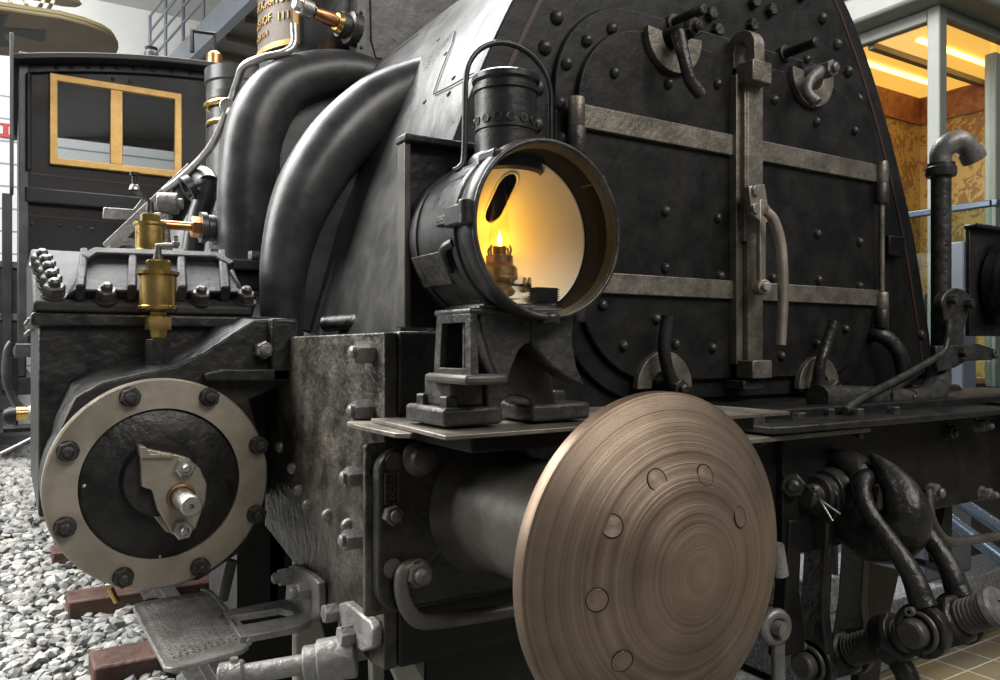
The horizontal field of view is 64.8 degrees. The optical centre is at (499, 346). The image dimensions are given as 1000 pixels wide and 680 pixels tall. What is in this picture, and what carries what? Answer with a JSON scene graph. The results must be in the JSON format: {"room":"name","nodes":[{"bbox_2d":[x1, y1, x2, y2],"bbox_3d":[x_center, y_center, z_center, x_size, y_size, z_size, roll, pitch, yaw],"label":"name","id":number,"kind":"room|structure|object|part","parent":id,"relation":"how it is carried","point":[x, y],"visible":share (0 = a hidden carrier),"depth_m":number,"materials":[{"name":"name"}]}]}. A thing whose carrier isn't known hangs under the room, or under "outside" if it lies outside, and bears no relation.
{"room":"railway museum","nodes":[
{"label":"railway museum","id":0,"kind":"room"},
{"bbox_2d":[0,0,118,55],"bbox_3d":[-5.831,-4.113,9.346,2.155,1.434,3.404,0,0,-32],"label":"airplane","id":1,"kind":"object","parent":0,"point":[35,29],"visible":0.94,"depth_m":8.56,"materials":[{"name":"fabric"}]},
{"bbox_2d":[0,0,199,75],"bbox_3d":[-7.154,-2.250,13.335,30.000,7.500,0.200,0,0,-32],"label":"wall","id":2,"kind":"structure","parent":0,"point":[129,25],"depth_m":13.65,"materials":[{"name":"white paint"}]},
{"bbox_2d":[0,123,9,137],"bbox_3d":[-8.215,-3.463,12.401,1.080,0.220,0.040,0,0,-32],"label":"wall sign","id":3,"kind":"object","parent":2,"relation":"attached to","point":[4,127],"visible":0.5,"depth_m":12.59,"materials":[{"name":"red"}]},
{"bbox_2d":[0,75,173,436],"bbox_3d":[-7.074,-1.425,13.208,30.000,5.850,0.100,0,0,-32],"label":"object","id":4,"kind":"structure","parent":2,"relation":"attached to","point":[67,148],"depth_m":12.76,"materials":[{"name":"white paint"}]},
{"bbox_2d":[148,0,258,66],"bbox_3d":[-2.578,-4.793,11.277,3.025,1.370,6.674,0,0,-37],"label":"metal staircase","id":5,"kind":"structure","parent":0,"point":[234,22],"depth_m":10.77,"materials":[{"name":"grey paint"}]},
{"bbox_3d":[-5.774,-4.963,13.000,0.046,0.990,0.046,0,0,-10],"label":"railing post","id":6,"kind":"part","parent":5,"relation":"part of","materials":[{"name":"grey metal"}]},
{"bbox_3d":[-5.198,-4.963,12.249,0.046,0.990,0.046,0,0,-9],"label":"railing post","id":7,"kind":"part","parent":5,"relation":"part of","materials":[{"name":"grey metal"}]},
{"bbox_3d":[-4.622,-4.963,11.498,0.046,0.990,0.046,0,0,36],"label":"railing post","id":8,"kind":"part","parent":5,"relation":"part of","materials":[{"name":"grey metal"}]},
{"bbox_3d":[-4.046,-4.963,10.747,0.046,0.990,0.046,0,0,35],"label":"railing post","id":9,"kind":"part","parent":5,"relation":"part of","materials":[{"name":"grey metal"}]},
{"bbox_2d":[0,435,770,679],"bbox_3d":[-9.434,1.475,4.718,17.000,0.090,26.000,0,0,-32],"label":"ground","id":10,"kind":"structure","parent":0,"point":[746,672],"depth_m":3.74,"materials":[{"name":"grey gravel"}]},
{"bbox_2d":[0,443,185,679],"bbox_3d":[-4.305,1.404,6.292,3.245,0.161,11.257,0,0,-38],"label":"gravel","id":11,"kind":"object","parent":10,"relation":"on","point":[19,516],"visible":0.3,"depth_m":4.16,"materials":[{"name":"grey gravel"}]},
{"bbox_2d":[0,193,30,394],"bbox_3d":[-7.515,-0.225,10.167,2.500,3.050,4.060,0,0,-32],"label":"wagon","id":12,"kind":"object","parent":11,"relation":"on","point":[8,268],"visible":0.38,"depth_m":8.98,"materials":[{"name":"paint"}]},
{"bbox_2d":[50,545,76,569],"bbox_3d":[-1.855,1.385,5.762,2.481,0.150,0.220,0,0,-32],"label":"sleeper","id":13,"kind":"object","parent":11,"relation":"on","point":[56,555],"visible":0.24,"depth_m":5.04,"materials":[{"name":"red wood"}]},
{"bbox_2d":[89,641,177,679],"bbox_3d":[-0.691,1.385,3.951,2.424,0.150,0.220,0,0,-32],"label":"sleeper","id":14,"kind":"object","parent":11,"relation":"on","point":[120,662],"visible":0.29,"depth_m":3.32,"materials":[{"name":"red wood"}]},
{"bbox_2d":[65,575,208,620],"bbox_3d":[-1.236,1.385,4.792,2.457,0.150,0.220,0,0,-32],"label":"sleeper","id":15,"kind":"object","parent":11,"relation":"on","point":[79,602],"visible":0.26,"depth_m":4.17,"materials":[{"name":"red wood"}]},
{"bbox_2d":[138,586,219,679],"bbox_3d":[-3.017,1.240,6.074,0.130,0.140,14.500,0,0,-32],"label":"rail","id":16,"kind":"object","parent":11,"relation":"on","point":[208,671],"visible":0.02,"depth_m":3.14,"materials":[{"name":"metal"}]},
{"bbox_2d":[0,0,999,679],"bbox_3d":[-0.968,-0.447,4.151,2.903,3.274,6.989,0,0,-32],"label":"steam locomotive","id":17,"kind":"object","parent":16,"relation":"on","point":[244,377],"visible":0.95,"depth_m":1.55,"materials":[{"name":"black paint"}]},
{"bbox_3d":[-2.629,0.153,4.253,0.107,0.379,0.038,0,0,-32],"label":"step rail","id":18,"kind":"part","parent":17,"relation":"part of","materials":[{"name":"metal"}]},
{"bbox_3d":[-2.794,-1.335,4.669,0.030,0.570,0.032,0,0,-32],"label":"grab rail","id":19,"kind":"part","parent":17,"relation":"part of","materials":[{"name":"metal"}]},
{"bbox_3d":[-0.891,-0.406,1.920,0.021,0.038,0.022,0,0,-32],"label":"lever knob","id":20,"kind":"part","parent":17,"relation":"part of","materials":[{"name":"metal"}]},
{"bbox_3d":[-0.891,-0.390,1.920,0.026,0.016,0.026,0,0,-32],"label":"lever knob","id":21,"kind":"part","parent":17,"relation":"part of","materials":[{"name":"metal"}]},
{"bbox_3d":[-0.876,-0.370,1.929,0.040,0.032,0.012,0,0,-32],"label":"cup lever","id":22,"kind":"part","parent":17,"relation":"part of","materials":[{"name":"metal"}]},
{"bbox_2d":[133,212,166,249],"bbox_3d":[-0.861,-0.250,1.938,0.078,0.156,0.078,0,0,-32],"label":"cup","id":23,"kind":"object","parent":17,"relation":"on","point":[149,231],"depth_m":1.91,"materials":[{"name":"gold metal"}]},
{"bbox_3d":[-0.573,0.172,1.308,0.051,0.022,0.050,0,0,-32],"label":"oil lid","id":24,"kind":"part","parent":17,"relation":"part of","materials":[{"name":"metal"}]},
{"bbox_2d":[136,235,179,364],"bbox_3d":[-0.616,-0.083,1.419,0.073,0.240,0.072,0,0,-32],"label":"cup","id":25,"kind":"object","parent":17,"relation":"on","point":[157,283],"depth_m":1.40,"materials":[{"name":"gold metal"}]},
{"bbox_3d":[-0.546,0.243,1.317,0.103,0.153,0.022,0,0,-32],"label":"gland plate","id":26,"kind":"part","parent":17,"relation":"part of","materials":[{"name":"metal"}]},
{"bbox_3d":[-0.507,0.250,1.273,0.033,0.033,0.091,0,0,-32],"label":"tail rod","id":27,"kind":"part","parent":17,"relation":"part of","materials":[{"name":"metal"}]},
{"bbox_3d":[-0.986,-0.645,2.603,0.474,0.219,0.069,0,0,44],"label":"rod","id":28,"kind":"part","parent":17,"relation":"part of","materials":[{"name":"metal"}]},
{"bbox_3d":[-1.948,-2.003,5.174,0.172,0.163,0.032,0,0,-32],"label":"whistle lever","id":29,"kind":"part","parent":17,"relation":"part of","materials":[{"name":"paint"}]},
{"bbox_3d":[-0.588,0.501,1.696,0.043,0.088,0.024,0,0,-32],"label":"hanger rod","id":30,"kind":"part","parent":17,"relation":"part of","materials":[{"name":"metal"}]},
{"bbox_3d":[-0.721,-0.180,2.291,0.300,0.053,0.270,0,0,-32],"label":"flange seat","id":31,"kind":"part","parent":17,"relation":"part of","materials":[{"name":"grey metal"}]},
{"bbox_3d":[-1.524,0.475,3.647,0.040,0.550,3.400,0,0,-32],"label":"frame","id":32,"kind":"part","parent":17,"relation":"part of","materials":[{"name":"black paint"}]},
{"bbox_3d":[-0.731,-0.841,2.333,0.283,0.205,0.092,0,0,28],"label":"lubricator rod","id":33,"kind":"part","parent":17,"relation":"part of","materials":[{"name":"metal"}]},
{"bbox_3d":[-0.390,0.458,1.323,0.128,0.012,0.149,0,0,-32],"label":"slotted arm","id":34,"kind":"part","parent":17,"relation":"part of","materials":[{"name":"grey paint"}]},
{"bbox_3d":[-0.742,-1.155,2.564,0.241,0.360,0.035,0,0,45],"label":"builder plate","id":35,"kind":"part","parent":17,"relation":"part of","materials":[{"name":"metal"}]},
{"bbox_3d":[-0.577,-0.575,2.352,0.516,0.666,0.168,0,0,-32],"label":"steam pipe casing","id":36,"kind":"part","parent":17,"relation":"part of","materials":[{"name":"paint"}]},
{"bbox_3d":[-0.424,0.600,2.358,0.720,1.000,0.050,0,0,-32],"label":"frame","id":37,"kind":"part","parent":17,"relation":"part of","materials":[{"name":"black paint"}]},
{"bbox_3d":[-0.309,0.215,1.343,0.020,0.471,0.595,0,0,-32],"label":"frame plate","id":38,"kind":"part","parent":17,"relation":"part of","materials":[{"name":"black metal"}]},
{"bbox_2d":[315,636,357,679],"bbox_3d":[-0.238,0.454,1.150,0.061,0.067,0.062,0,0,-8],"label":"socket","id":39,"kind":"object","parent":17,"relation":"attached to","point":[336,657],"depth_m":1.12,"materials":[{"name":"grey paint"}]},
{"bbox_3d":[-0.329,-0.366,1.870,0.476,0.726,0.148,0,0,-32],"label":"steam pipe casing","id":40,"kind":"part","parent":17,"relation":"part of","materials":[{"name":"paint"}]},
{"bbox_3d":[-0.120,0.038,1.122,0.065,0.120,0.030,0,0,-32],"label":"corner plate","id":41,"kind":"part","parent":17,"relation":"part of","materials":[{"name":"black metal"}]},
{"bbox_2d":[396,133,474,327],"bbox_3d":[-0.028,-0.148,1.070,0.234,0.247,0.032,0,0,-32],"label":"plate","id":42,"kind":"object","parent":17,"relation":"attached to","point":[422,160],"depth_m":1.02,"materials":[{"name":"metal"}]},
{"bbox_3d":[-0.043,0.246,1.147,0.331,0.233,0.010,0,0,-32],"label":"backing plate","id":43,"kind":"part","parent":17,"relation":"part of","materials":[{"name":"black metal"}]},
{"bbox_3d":[-0.025,0.336,1.111,0.271,0.108,0.021,0,0,-32],"label":"shunter handrail","id":44,"kind":"part","parent":17,"relation":"part of","materials":[{"name":"metal"}]},
{"bbox_3d":[0.164,0.645,1.370,0.670,0.410,0.030,0,0,-32],"label":"frame","id":45,"kind":"part","parent":17,"relation":"part of","materials":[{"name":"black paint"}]},
{"bbox_3d":[0.074,0.228,0.990,0.196,0.196,0.330,0,0,-32],"label":"buffer casing","id":46,"kind":"part","parent":17,"relation":"part of","materials":[{"name":"metal"}]},
{"bbox_2d":[406,305,588,426],"bbox_3d":[0.011,0.023,0.994,0.216,0.141,0.155,0,0,-32],"label":"bracket","id":47,"kind":"object","parent":17,"relation":"on","point":[494,367],"depth_m":0.95,"materials":[{"name":"metal"}]},
{"bbox_2d":[409,40,619,323],"bbox_3d":[0.007,-0.203,0.986,0.229,0.352,0.189,0,0,-32],"label":"headlamp","id":48,"kind":"object","parent":17,"relation":"on","point":[529,220],"visible":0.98,"depth_m":0.97,"materials":[{"name":"black metal"}]},
{"bbox_3d":[-0.080,-0.094,0.970,0.028,0.038,0.077,0,0,-32],"label":"plate","id":49,"kind":"part","parent":48,"relation":"part of","materials":[{"name":"black metal"}]},
{"bbox_3d":[-0.001,-0.095,1.005,0.047,0.067,0.047,0,0,-32],"label":"burner","id":50,"kind":"part","parent":48,"relation":"part of","materials":[{"name":"gold metal"}]},
{"bbox_3d":[0.006,-0.293,0.973,0.147,0.174,0.007,0,0,-32],"label":"carrying handle","id":51,"kind":"part","parent":48,"relation":"part of","materials":[{"name":"black paint"}]},
{"bbox_3d":[0.032,-0.080,1.004,0.003,0.018,0.018,0,0,-8],"label":"wick knob","id":52,"kind":"part","parent":48,"relation":"part of","materials":[{"name":"gold metal"}]},
{"bbox_3d":[0.037,-0.080,1.006,0.003,0.018,0.018,0,0,-8],"label":"wick knob","id":53,"kind":"part","parent":48,"relation":"part of","materials":[{"name":"gold metal"}]},
{"bbox_2d":[528,287,559,301],"bbox_3d":[0.055,-0.065,0.987,0.035,0.018,0.019,0,0,-32],"label":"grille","id":54,"kind":"object","parent":48,"relation":"attached to","point":[537,294],"depth_m":0.98,"materials":[{"name":"black metal"}]},
{"bbox_3d":[0.057,-0.034,0.920,0.025,0.014,0.026,0,0,-32],"label":"ring knob","id":55,"kind":"part","parent":48,"relation":"part of","materials":[{"name":"black paint"}]},
{"bbox_3d":[0.336,-0.292,1.673,0.440,0.730,0.018,0,0,-32],"label":"smokebox door","id":56,"kind":"part","parent":17,"relation":"part of","materials":[{"name":"black paint"}]},
{"bbox_3d":[0.343,0.048,1.660,0.156,0.078,0.016,0,0,-32],"label":"clamp plate","id":57,"kind":"part","parent":17,"relation":"part of","materials":[{"name":"metal"}]},
{"bbox_3d":[0.346,0.010,1.615,0.032,0.150,0.054,0,0,41],"label":"lever","id":58,"kind":"part","parent":17,"relation":"part of","materials":[{"name":"metal"}]},
{"bbox_3d":[0.368,-0.623,1.676,0.156,0.085,0.016,0,0,-32],"label":"clamp plate","id":59,"kind":"part","parent":17,"relation":"part of","materials":[{"name":"metal"}]},
{"bbox_3d":[0.388,-0.582,1.621,0.073,0.142,0.040,0,0,3],"label":"lever","id":60,"kind":"part","parent":17,"relation":"part of","materials":[{"name":"metal"}]},
{"bbox_3d":[0.598,-0.152,1.712,0.075,0.297,0.022,0,0,-32],"label":"lock handle","id":61,"kind":"part","parent":17,"relation":"part of","materials":[{"name":"metal"}]},
{"bbox_3d":[0.497,0.613,1.407,0.026,0.170,0.024,0,0,-32],"label":"eye rod","id":62,"kind":"part","parent":17,"relation":"part of","materials":[{"name":"grey metal"}]},
{"bbox_3d":[0.508,0.389,1.438,0.040,0.063,0.028,0,0,-32],"label":"chain","id":63,"kind":"part","parent":17,"relation":"part of","materials":[{"name":"grey paint"}]},
{"bbox_3d":[0.753,-0.292,1.934,0.523,0.730,0.018,0,0,-32],"label":"smokebox door","id":64,"kind":"part","parent":17,"relation":"part of","materials":[{"name":"black paint"}]},
{"bbox_3d":[0.758,-0.626,1.919,0.156,0.085,0.016,0,0,-32],"label":"clamp plate","id":65,"kind":"part","parent":17,"relation":"part of","materials":[{"name":"metal"}]},
{"bbox_3d":[0.736,-0.611,1.849,0.046,0.117,0.100,0,0,31],"label":"lever","id":66,"kind":"part","parent":17,"relation":"part of","materials":[{"name":"grey metal"}]},
{"bbox_3d":[0.777,0.062,1.931,0.156,0.078,0.016,0,0,-32],"label":"clamp plate","id":67,"kind":"part","parent":17,"relation":"part of","materials":[{"name":"metal"}]},
{"bbox_3d":[0.778,0.012,1.883,0.076,0.155,0.033,0,0,-19],"label":"lever","id":68,"kind":"part","parent":17,"relation":"part of","materials":[{"name":"metal"}]},
{"bbox_3d":[0.670,0.280,1.589,0.320,0.240,0.015,0,0,-32],"label":"hook plate","id":69,"kind":"part","parent":17,"relation":"part of","materials":[{"name":"black paint"}]},
{"bbox_3d":[0.790,0.145,1.646,0.845,0.014,0.165,0,0,-32],"label":"deck plate","id":70,"kind":"part","parent":17,"relation":"part of","materials":[{"name":"black metal"}]},
{"bbox_2d":[791,467,999,679],"bbox_3d":[0.745,0.471,1.468,0.208,0.480,0.385,0,0,-32],"label":"coupling","id":71,"kind":"object","parent":17,"relation":"attached to","point":[926,627],"visible":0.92,"depth_m":1.46,"materials":[{"name":"metal"}]},
{"bbox_3d":[0.914,0.034,1.786,0.581,0.207,0.117,0,0,-32],"label":"brake hose rod","id":72,"kind":"part","parent":17,"relation":"part of","materials":[{"name":"metal"}]},
{"bbox_3d":[1.041,0.086,1.997,0.339,0.086,0.018,0,0,-39],"label":"brake hose rod","id":73,"kind":"part","parent":17,"relation":"part of","materials":[{"name":"metal"}]},
{"bbox_3d":[1.173,0.388,1.859,0.606,0.160,0.032,0,0,-32],"label":"shunter handrail","id":74,"kind":"part","parent":17,"relation":"part of","materials":[{"name":"metal"}]},
{"bbox_2d":[964,223,999,335],"bbox_3d":[1.389,-0.180,2.194,0.298,0.301,0.039,0,0,-32],"label":"lamp","id":75,"kind":"object","parent":17,"relation":"attached to","point":[980,238],"depth_m":2.14,"materials":[{"name":"black metal"}]},
{"bbox_2d":[980,244,999,326],"bbox_3d":[1.448,-0.248,2.098,0.268,0.412,0.221,0,0,-32],"label":"headlamp","id":76,"kind":"object","parent":17,"relation":"attached to","point":[990,273],"visible":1,"depth_m":2.12,"materials":[{"name":"black metal"}]},
{"bbox_3d":[1.345,-0.120,2.079,0.033,0.044,0.090,0,0,-32],"label":"plate","id":77,"kind":"part","parent":76,"relation":"part of","materials":[{"name":"black metal"}]},
{"bbox_3d":[1.289,0.137,2.014,0.280,0.007,0.150,0,0,-32],"label":"deck plate","id":78,"kind":"part","parent":17,"relation":"part of","materials":[{"name":"black metal"}]},
{"bbox_2d":[99,0,846,21],"bbox_3d":[-4.610,-5.950,9.265,30.000,0.100,9.400,0,0,-32],"label":"ceiling","id":79,"kind":"structure","parent":0,"point":[149,5],"depth_m":13.61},
{"bbox_2d":[880,629,999,679],"bbox_3d":[3.287,1.460,12.667,13.000,0.120,26.000,0,0,-32],"label":"floor","id":80,"kind":"structure","parent":0,"point":[980,660],"depth_m":3.48,"materials":[{"name":"brown tile"}]},
{"bbox_2d":[744,553,999,679],"bbox_3d":[1.893,1.250,3.906,1.850,0.300,0.620,0,0,-32],"label":"gravel","id":81,"kind":"object","parent":80,"relation":"on","point":[984,572],"visible":0.04,"depth_m":3.56,"materials":[{"name":"gravel"}]},
{"bbox_2d":[769,554,839,612],"bbox_3d":[0.618,1.025,4.531,0.350,0.150,2.970,0,0,-32],"label":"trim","id":82,"kind":"structure","parent":81,"relation":"on","point":[835,578],"depth_m":3.27,"materials":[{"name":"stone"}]},
{"bbox_2d":[832,545,837,574],"bbox_3d":[1.398,-0.550,3.291,0.026,3.000,0.027,0,0,-32],"label":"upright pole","id":83,"kind":"object","parent":82,"relation":"on","point":[835,548],"visible":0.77,"depth_m":3.28,"materials":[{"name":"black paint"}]},
{"bbox_2d":[879,505,970,581],"bbox_3d":[2.093,0.730,3.878,0.400,0.740,0.240,0,0,-32],"label":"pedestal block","id":84,"kind":"object","parent":81,"relation":"on","point":[962,554],"visible":0.2,"depth_m":3.82,"materials":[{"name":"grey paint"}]},
{"bbox_2d":[801,387,999,554],"bbox_3d":[2.910,0.865,7.891,4.700,1.070,5.700,0,0,-32],"label":"platform","id":85,"kind":"object","parent":80,"relation":"on","point":[839,546],"depth_m":4.81,"materials":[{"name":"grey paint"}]},
{"bbox_2d":[845,0,999,386],"bbox_3d":[3.076,-1.255,8.201,2.290,3.170,4.450,0,0,-32],"label":"display case","id":86,"kind":"object","parent":85,"relation":"on","point":[934,65],"visible":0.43,"depth_m":6.71,"materials":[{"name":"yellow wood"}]},
{"bbox_3d":[3.043,-2.570,6.600,0.084,0.099,1.130,0,0,-32],"label":"rail","id":87,"kind":"part","parent":86,"relation":"part of","materials":[{"name":"grey metal"}]},
{"bbox_2d":[868,61,926,84],"bbox_3d":[3.680,-2.530,7.282,1.240,0.019,0.050,0,0,-32],"label":"tube light","id":88,"kind":"object","parent":86,"relation":"attached to","point":[874,64],"depth_m":7.24,"materials":[{"name":"yellow"}]},
{"bbox_3d":[3.076,-2.730,8.201,2.290,0.220,4.450,0,0,-32],"label":"cornice","id":89,"kind":"part","parent":86,"relation":"part of","materials":[{"name":"grey metal"}]},
{"bbox_3d":[3.035,-0.045,6.613,0.084,0.750,1.100,0,0,-32],"label":"panel","id":90,"kind":"part","parent":86,"relation":"part of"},
{"bbox_3d":[3.372,-1.145,6.081,0.105,2.949,0.100,0,0,-32],"label":"corner post","id":91,"kind":"part","parent":86,"relation":"part of","materials":[{"name":"grey metal"}]},
{"bbox_2d":[916,38,984,66],"bbox_3d":[3.972,-2.530,6.815,1.240,0.019,0.050,0,0,-32],"label":"tube light","id":92,"kind":"object","parent":86,"relation":"attached to","point":[951,50],"depth_m":6.81,"materials":[{"name":"yellow"}]},
{"bbox_3d":[4.166,-2.579,6.575,1.765,0.079,0.084,0,0,-32],"label":"rail","id":93,"kind":"part","parent":86,"relation":"part of","materials":[{"name":"grey metal"}]},
{"bbox_3d":[4.077,-1.045,6.515,0.100,2.750,0.090,0,0,-32],"label":"glazing post","id":94,"kind":"part","parent":86,"relation":"part of","materials":[{"name":"grey metal"}]},
{"bbox_2d":[908,199,999,218],"bbox_3d":[2.796,-0.285,6.546,1.520,1.230,3.239,0,0,-32],"label":"glass barrier","id":95,"kind":"object","parent":85,"relation":"on","point":[993,202],"visible":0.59,"depth_m":4.93,"materials":[{"name":"blue metal"}]},
{"bbox_3d":[3.641,-0.880,5.194,1.520,0.040,0.050,0,0,-32],"label":"rail","id":96,"kind":"part","parent":95,"relation":"part of","materials":[{"name":"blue metal"}]},
{"bbox_2d":[952,241,975,387],"bbox_3d":[2.661,-0.137,4.555,0.140,0.934,0.170,0,0,-32],"label":"barrier post","id":97,"kind":"object","parent":85,"relation":"on","point":[964,374],"visible":0.12,"depth_m":4.50,"materials":[{"name":"grey metal"}]},
{"bbox_2d":[971,497,999,555],"bbox_3d":[3.500,0.750,4.834,2.940,0.700,0.090,0,0,-32],"label":"trim","id":98,"kind":"structure","parent":85,"relation":"attached to","point":[992,506],"depth_m":4.22,"materials":[{"name":"paint"}]},
{"bbox_2d":[952,502,999,565],"bbox_3d":[2.057,0.950,3.236,1.135,0.900,0.461,0,0,-45],"label":"stair railing","id":99,"kind":"object","parent":80,"relation":"on","point":[989,549],"visible":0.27,"depth_m":3.07,"materials":[{"name":"blue metal"}]},
{"bbox_3d":[1.930,0.687,3.100,0.054,0.106,0.612,0,0,9],"label":"sloping rail","id":100,"kind":"part","parent":99,"relation":"part of","materials":[{"name":"blue metal"}]}
]}

